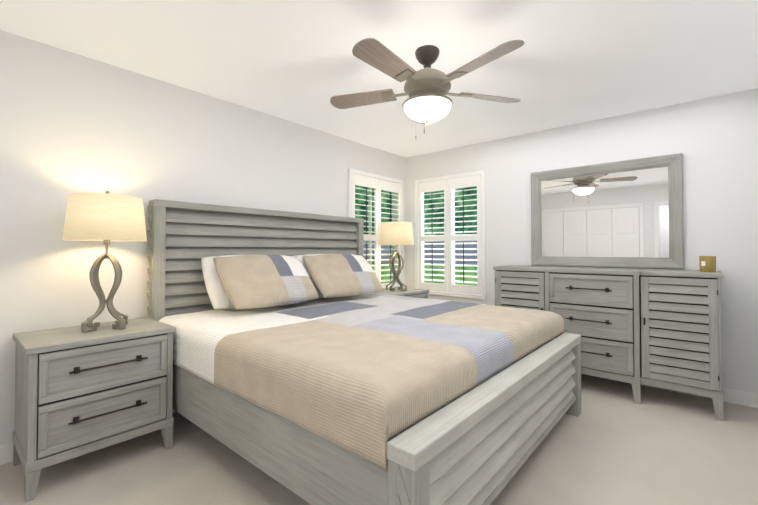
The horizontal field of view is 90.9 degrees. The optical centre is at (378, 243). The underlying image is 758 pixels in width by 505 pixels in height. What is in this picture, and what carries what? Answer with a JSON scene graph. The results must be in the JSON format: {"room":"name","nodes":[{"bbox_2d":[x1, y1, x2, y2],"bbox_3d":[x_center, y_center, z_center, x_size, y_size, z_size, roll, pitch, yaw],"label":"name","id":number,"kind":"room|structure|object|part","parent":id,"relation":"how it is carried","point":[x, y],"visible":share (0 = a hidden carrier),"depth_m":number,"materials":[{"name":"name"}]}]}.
{"room":"bedroom","nodes":[
{"label":"bedroom","id":0,"kind":"room"},
{"bbox_2d":[0,30,405,445],"bbox_3d":[-1.222,0.031,3.259,0.140,2.440,5.000,-1,-1,41],"label":"wall","id":1,"kind":"structure","parent":0,"point":[70,122],"depth_m":2.48,"materials":[{"name":"white paint"}]},
{"bbox_2d":[0,409,174,464],"bbox_3d":[-1.163,1.198,3.189,0.017,0.105,4.720,-1,-1,41],"label":"baseboard","id":2,"kind":"structure","parent":1,"relation":"attached to","point":[6,451],"depth_m":2.10,"materials":[{"name":"white wood"}]},
{"bbox_2d":[348,168,402,287],"bbox_3d":[-0.063,-0.102,4.591,0.173,1.480,1.007,-1,-1,41],"label":"window","id":3,"kind":"structure","parent":1,"relation":"in","point":[376,183],"depth_m":4.55,"materials":[{"name":"white wood"}]},
{"bbox_2d":[0,374,757,504],"bbox_3d":[0.118,1.292,2.092,3.667,0.120,5.000,-1,-1,41],"label":"floor","id":4,"kind":"structure","parent":0,"point":[613,443],"depth_m":2.07,"materials":[{"name":"carpet"}]},
{"bbox_2d":[12,317,175,502],"bbox_3d":[-1.639,0.869,2.174,0.530,0.730,0.672,-1,-1,41],"label":"nightstand","id":5,"kind":"object","parent":4,"relation":"on","point":[78,393],"visible":1,"depth_m":1.98,"materials":[{"name":"grey wood"}]},
{"bbox_2d":[62,190,146,332],"bbox_3d":[-1.636,0.090,2.243,0.410,0.826,0.410,-1,-1,41],"label":"lamp","id":6,"kind":"object","parent":5,"relation":"on","point":[106,218],"visible":1,"depth_m":2.13,"materials":[{"name":"beige fabric"}]},
{"bbox_3d":[-1.636,-0.151,2.247,0.410,0.260,0.410,-1,-1,41],"label":"lamp shade","id":7,"kind":"part","parent":6,"relation":"part of","materials":[{"name":"beige fabric"}]},
{"bbox_2d":[147,199,580,504],"bbox_3d":[-0.069,0.467,2.692,2.289,1.550,2.146,-1,-1,41],"label":"bed","id":8,"kind":"object","parent":4,"relation":"on","point":[311,366],"visible":0.96,"depth_m":1.93,"materials":[{"name":"beige fabric"}]},
{"bbox_2d":[201,255,242,309],"bbox_3d":[-1.019,0.287,3.002,0.166,0.460,0.760,-38,-24,34],"label":"pillow","id":9,"kind":"object","parent":8,"relation":"on","point":[219,299],"depth_m":2.72,"materials":[{"name":"white fabric"}]},
{"bbox_2d":[294,254,323,297],"bbox_3d":[-0.479,0.297,3.632,0.166,0.460,0.760,-38,-24,34],"label":"pillow","id":10,"kind":"object","parent":8,"relation":"on","point":[301,257],"depth_m":3.40,"materials":[{"name":"beige fabric"}]},
{"bbox_2d":[159,293,563,471],"bbox_3d":[-0.063,0.631,2.685,2.057,0.271,2.140,-1,-1,41],"label":"quilt","id":11,"kind":"object","parent":8,"relation":"on","point":[356,375],"depth_m":1.80,"materials":[{"name":"fabric"}]},
{"bbox_3d":[-0.082,0.682,2.700,2.035,0.320,2.020,-1,-1,41],"label":"mattress","id":12,"kind":"part","parent":8,"relation":"part of","materials":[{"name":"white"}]},
{"bbox_2d":[375,287,428,298],"bbox_3d":[0.196,0.903,4.319,0.530,0.730,0.672,-1,-1,41],"label":"nightstand","id":13,"kind":"object","parent":4,"relation":"on","point":[416,293],"visible":0.12,"depth_m":4.22,"materials":[{"name":"grey wood"}]},
{"bbox_2d":[379,219,413,290],"bbox_3d":[0.203,0.124,4.354,0.410,0.826,0.410,-1,-1,41],"label":"lamp","id":14,"kind":"object","parent":13,"relation":"on","point":[396,233],"visible":1,"depth_m":4.22,"materials":[{"name":"beige fabric"}]},
{"bbox_3d":[0.203,-0.117,4.358,0.410,0.260,0.410,-1,-1,41],"label":"lamp shade","id":15,"kind":"part","parent":14,"relation":"part of","materials":[{"name":"beige fabric"}]},
{"bbox_2d":[493,265,723,420],"bbox_3d":[1.903,0.735,3.305,1.684,1.034,0.526,-1,-1,41],"label":"dresser","id":16,"kind":"object","parent":4,"relation":"on","point":[636,328],"visible":0.83,"depth_m":2.92,"materials":[{"name":"grey wood"}]},
{"bbox_2d":[531,153,683,269],"bbox_3d":[2.070,-0.267,3.517,1.235,0.972,0.046,-1,-1,41],"label":"mirror","id":17,"kind":"object","parent":16,"relation":"on","point":[624,214],"visible":0.98,"depth_m":3.46,"materials":[{"name":"grey wood"}]},
{"bbox_2d":[699,256,715,271],"bbox_3d":[2.472,0.150,2.807,0.096,0.118,0.096,-1,-1,41],"label":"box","id":18,"kind":"object","parent":16,"relation":"on","point":[707,263],"visible":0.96,"depth_m":2.77,"materials":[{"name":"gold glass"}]},
{"bbox_2d":[0,0,757,157],"bbox_3d":[0.118,-1.267,2.133,3.667,0.120,5.000,-1,-1,41],"label":"ceiling","id":19,"kind":"structure","parent":0,"point":[569,62],"depth_m":2.33,"materials":[{"name":"white paint"}]},
{"bbox_2d":[330,38,523,137],"bbox_3d":[0.279,-0.928,2.287,1.271,0.551,1.236,-1,-1,41],"label":"ceiling fan","id":20,"kind":"object","parent":19,"relation":"hanging from","point":[427,88],"visible":1,"depth_m":2.21,"materials":[{"name":"brown wood"}]},
{"bbox_2d":[406,88,757,393],"bbox_3d":[1.750,0.042,3.913,3.527,2.440,0.140,-1,-1,41],"label":"wall","id":21,"kind":"structure","parent":0,"point":[714,140],"depth_m":3.12,"materials":[{"name":"white paint"}]},
{"bbox_2d":[415,170,485,298],"bbox_3d":[0.889,-0.102,4.631,0.969,1.480,0.173,-1,-1,41],"label":"window shutters","id":22,"kind":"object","parent":21,"relation":"in","point":[448,184],"depth_m":4.56,"materials":[{"name":"white wood"}]},
{"bbox_2d":[584,374,757,407],"bbox_3d":[1.647,1.209,3.880,3.330,0.105,0.017,-1,-1,41],"label":"baseboard","id":23,"kind":"structure","parent":21,"relation":"attached to","point":[729,396],"depth_m":2.90,"materials":[{"name":"white wood"}]},
{"label":"outside","id":24,"kind":"structure","parent":0,"visible":0},
{"bbox_2d":[355,185,476,285],"bbox_3d":[-0.322,-2.026,7.786,13.387,7.300,14.720,-1,-1,41],"label":"garden","id":25,"kind":"object","parent":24,"point":[363,202],"depth_m":10.19,"materials":[{"name":"green plant"}]}
]}

